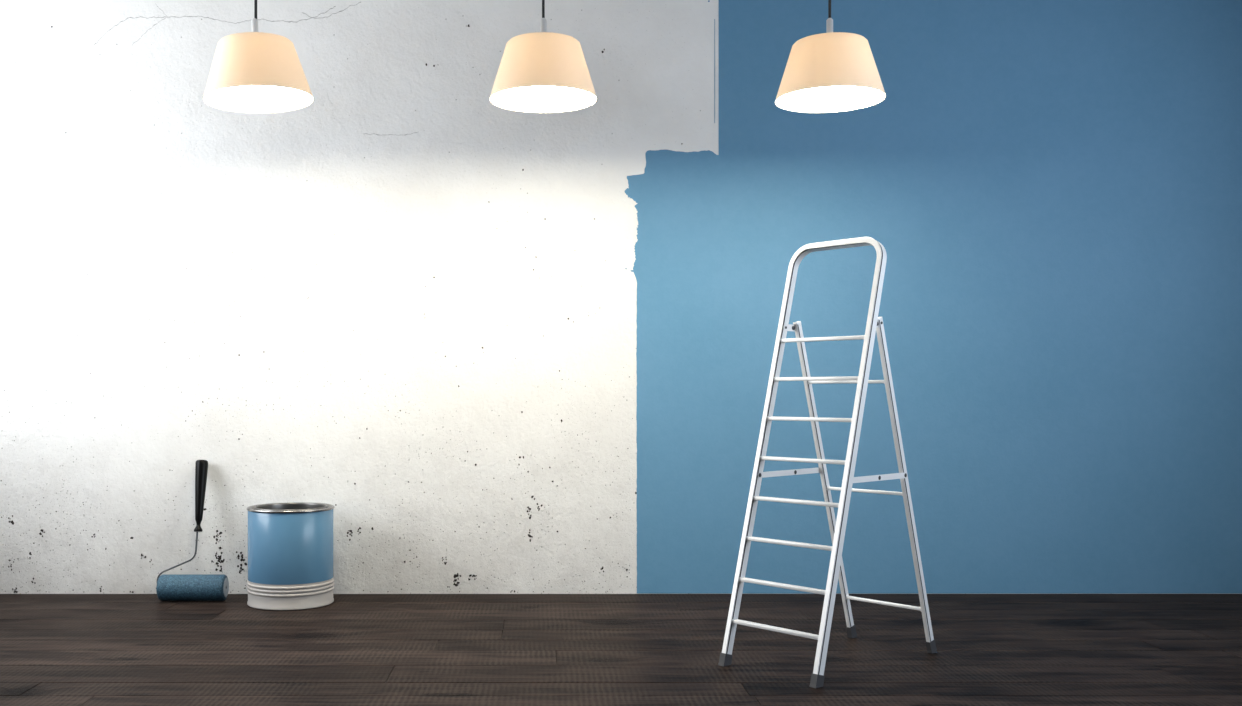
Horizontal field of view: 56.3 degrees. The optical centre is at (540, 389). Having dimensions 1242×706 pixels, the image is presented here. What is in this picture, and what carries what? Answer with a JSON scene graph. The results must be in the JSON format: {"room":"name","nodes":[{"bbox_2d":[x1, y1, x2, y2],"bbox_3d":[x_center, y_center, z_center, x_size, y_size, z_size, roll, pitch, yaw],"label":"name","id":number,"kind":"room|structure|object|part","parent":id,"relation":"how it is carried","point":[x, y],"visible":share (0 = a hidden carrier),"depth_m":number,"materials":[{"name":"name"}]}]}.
{"room":"room under renovation","nodes":[
{"label":"room under renovation","id":0,"kind":"room"},
{"bbox_2d":[0,0,1241,593],"bbox_3d":[0.475,-0.500,5.759,7.550,3.240,0.152,0,0,0],"label":"wall","id":1,"kind":"structure","parent":0,"point":[509,351],"depth_m":5.69,"materials":[{"name":"paint"}]},
{"bbox_2d":[0,594,1241,705],"bbox_3d":[0.475,1.060,2.175,7.250,0.119,7.021,0,0,0],"label":"floor","id":2,"kind":"structure","parent":0,"point":[56,649],"depth_m":4.48,"materials":[{"name":"brown wood"}]},
{"bbox_2d":[156,460,228,600],"bbox_3d":[-1.662,0.669,5.558,0.335,0.661,0.238,0,0,0],"label":"paint roller","id":3,"kind":"object","parent":2,"relation":"on","point":[170,587],"visible":1,"depth_m":5.46,"materials":[{"name":"blue fabric"}]},
{"bbox_3d":[-1.735,0.803,5.526,0.192,0.280,0.040,0,0,-18],"label":"wire frame","id":4,"kind":"part","parent":3,"relation":"part of","materials":[{"name":"metal"}]},
{"bbox_3d":[-1.655,0.512,5.612,0.060,0.347,0.131,0,0,0],"label":"handle","id":5,"kind":"part","parent":3,"relation":"part of","materials":[{"name":"black plastic"}]},
{"bbox_2d":[247,502,333,609],"bbox_3d":[-1.177,0.773,5.445,0.418,0.454,0.418,0,0,0],"label":"paint can","id":6,"kind":"object","parent":2,"relation":"on","point":[291,545],"visible":1,"depth_m":5.28,"materials":[{"name":"metal"}]},
{"bbox_3d":[-1.177,0.562,5.445,0.375,0.032,0.375,0,0,0],"label":"lid seat","id":7,"kind":"part","parent":6,"relation":"part of","materials":[{"name":"metal"}]},
{"bbox_2d":[718,237,936,687],"bbox_3d":[1.084,0.221,4.296,0.792,1.558,0.429,0,0,-40],"label":"stepladder","id":8,"kind":"object","parent":2,"relation":"on","point":[874,325],"visible":1,"depth_m":4.24,"materials":[{"name":"white metal"}]},
{"bbox_3d":[1.117,0.350,4.558,0.376,1.231,0.018,0,0,-40],"label":"leg","id":9,"kind":"part","parent":8,"relation":"part of","materials":[{"name":"white metal"}]},
{"bbox_3d":[1.349,0.350,4.286,0.376,1.231,0.018,0,0,-40],"label":"leg","id":10,"kind":"part","parent":8,"relation":"part of","materials":[{"name":"white metal"}]},
{"bbox_3d":[0.475,-2.060,2.243,7.250,0.120,6.886,0,0,0],"label":"ceiling","id":11,"kind":"structure","parent":0,"visible":0},
{"bbox_2d":[203,0,313,112],"bbox_3d":[-1.147,-1.584,4.705,0.438,0.833,0.439,0,0,0],"label":"pendant lamp","id":12,"kind":"object","parent":11,"relation":"hanging from","point":[255,71],"visible":1,"depth_m":4.57,"materials":[{"name":"white"}]},
{"bbox_2d":[251,18,258,31],"bbox_3d":[-1.161,-1.447,4.705,0.034,0.129,0.027,0,0,0],"label":"socket","id":13,"kind":"object","parent":12,"relation":"attached to","point":[254,22],"depth_m":4.69,"materials":[{"name":"silver metal"}]},
{"bbox_3d":[-1.160,-1.744,4.705,0.011,0.473,0.011,0,0,0],"label":"cord","id":14,"kind":"part","parent":12,"relation":"part of","materials":[{"name":"black plastic"}]},
{"bbox_2d":[204,86,312,111],"bbox_3d":[-1.147,-1.185,4.705,0.430,0.027,0.430,0,0,0],"label":"diffuser","id":15,"kind":"object","parent":12,"relation":"attached to","point":[228,98],"depth_m":4.69,"materials":[{"name":"white plastic"}]},
{"bbox_2d":[489,0,596,112],"bbox_3d":[0.009,-1.589,4.705,0.439,0.821,0.439,0,0,0],"label":"pendant lamp","id":16,"kind":"object","parent":11,"relation":"hanging from","point":[543,71],"visible":1,"depth_m":4.57,"materials":[{"name":"white"}]},
{"bbox_2d":[490,86,595,111],"bbox_3d":[0.009,-1.185,4.705,0.430,0.003,0.430,0,0,0],"label":"diffuser","id":17,"kind":"object","parent":16,"relation":"attached to","point":[514,98],"depth_m":4.70,"materials":[{"name":"white plastic"}]},
{"bbox_2d":[540,18,546,31],"bbox_3d":[0.009,-1.447,4.705,0.027,0.128,0.027,0,0,0],"label":"socket","id":18,"kind":"object","parent":16,"relation":"attached to","point":[543,22],"depth_m":4.69,"materials":[{"name":"silver metal"}]},
{"bbox_3d":[0.009,-1.744,4.705,0.011,0.473,0.011,0,0,0],"label":"cord","id":19,"kind":"part","parent":16,"relation":"part of","materials":[{"name":"black plastic"}]},
{"bbox_2d":[775,0,885,112],"bbox_3d":[1.174,-1.589,4.705,0.439,0.821,0.439,0,0,0],"label":"pendant lamp","id":20,"kind":"object","parent":11,"relation":"hanging from","point":[830,71],"visible":1,"depth_m":4.57,"materials":[{"name":"white"}]},
{"bbox_2d":[826,18,832,32],"bbox_3d":[1.174,-1.447,4.705,0.027,0.128,0.027,0,0,0],"label":"socket","id":21,"kind":"object","parent":20,"relation":"attached to","point":[829,22],"depth_m":4.69,"materials":[{"name":"silver metal"}]},
{"bbox_3d":[1.174,-1.744,4.705,0.011,0.473,0.011,0,0,0],"label":"cord","id":22,"kind":"part","parent":20,"relation":"part of","materials":[{"name":"black plastic"}]},
{"bbox_2d":[776,86,884,111],"bbox_3d":[1.174,-1.185,4.705,0.430,0.003,0.430,0,0,0],"label":"diffuser","id":23,"kind":"object","parent":20,"relation":"attached to","point":[791,98],"depth_m":4.70,"materials":[{"name":"white plastic"}]}
]}

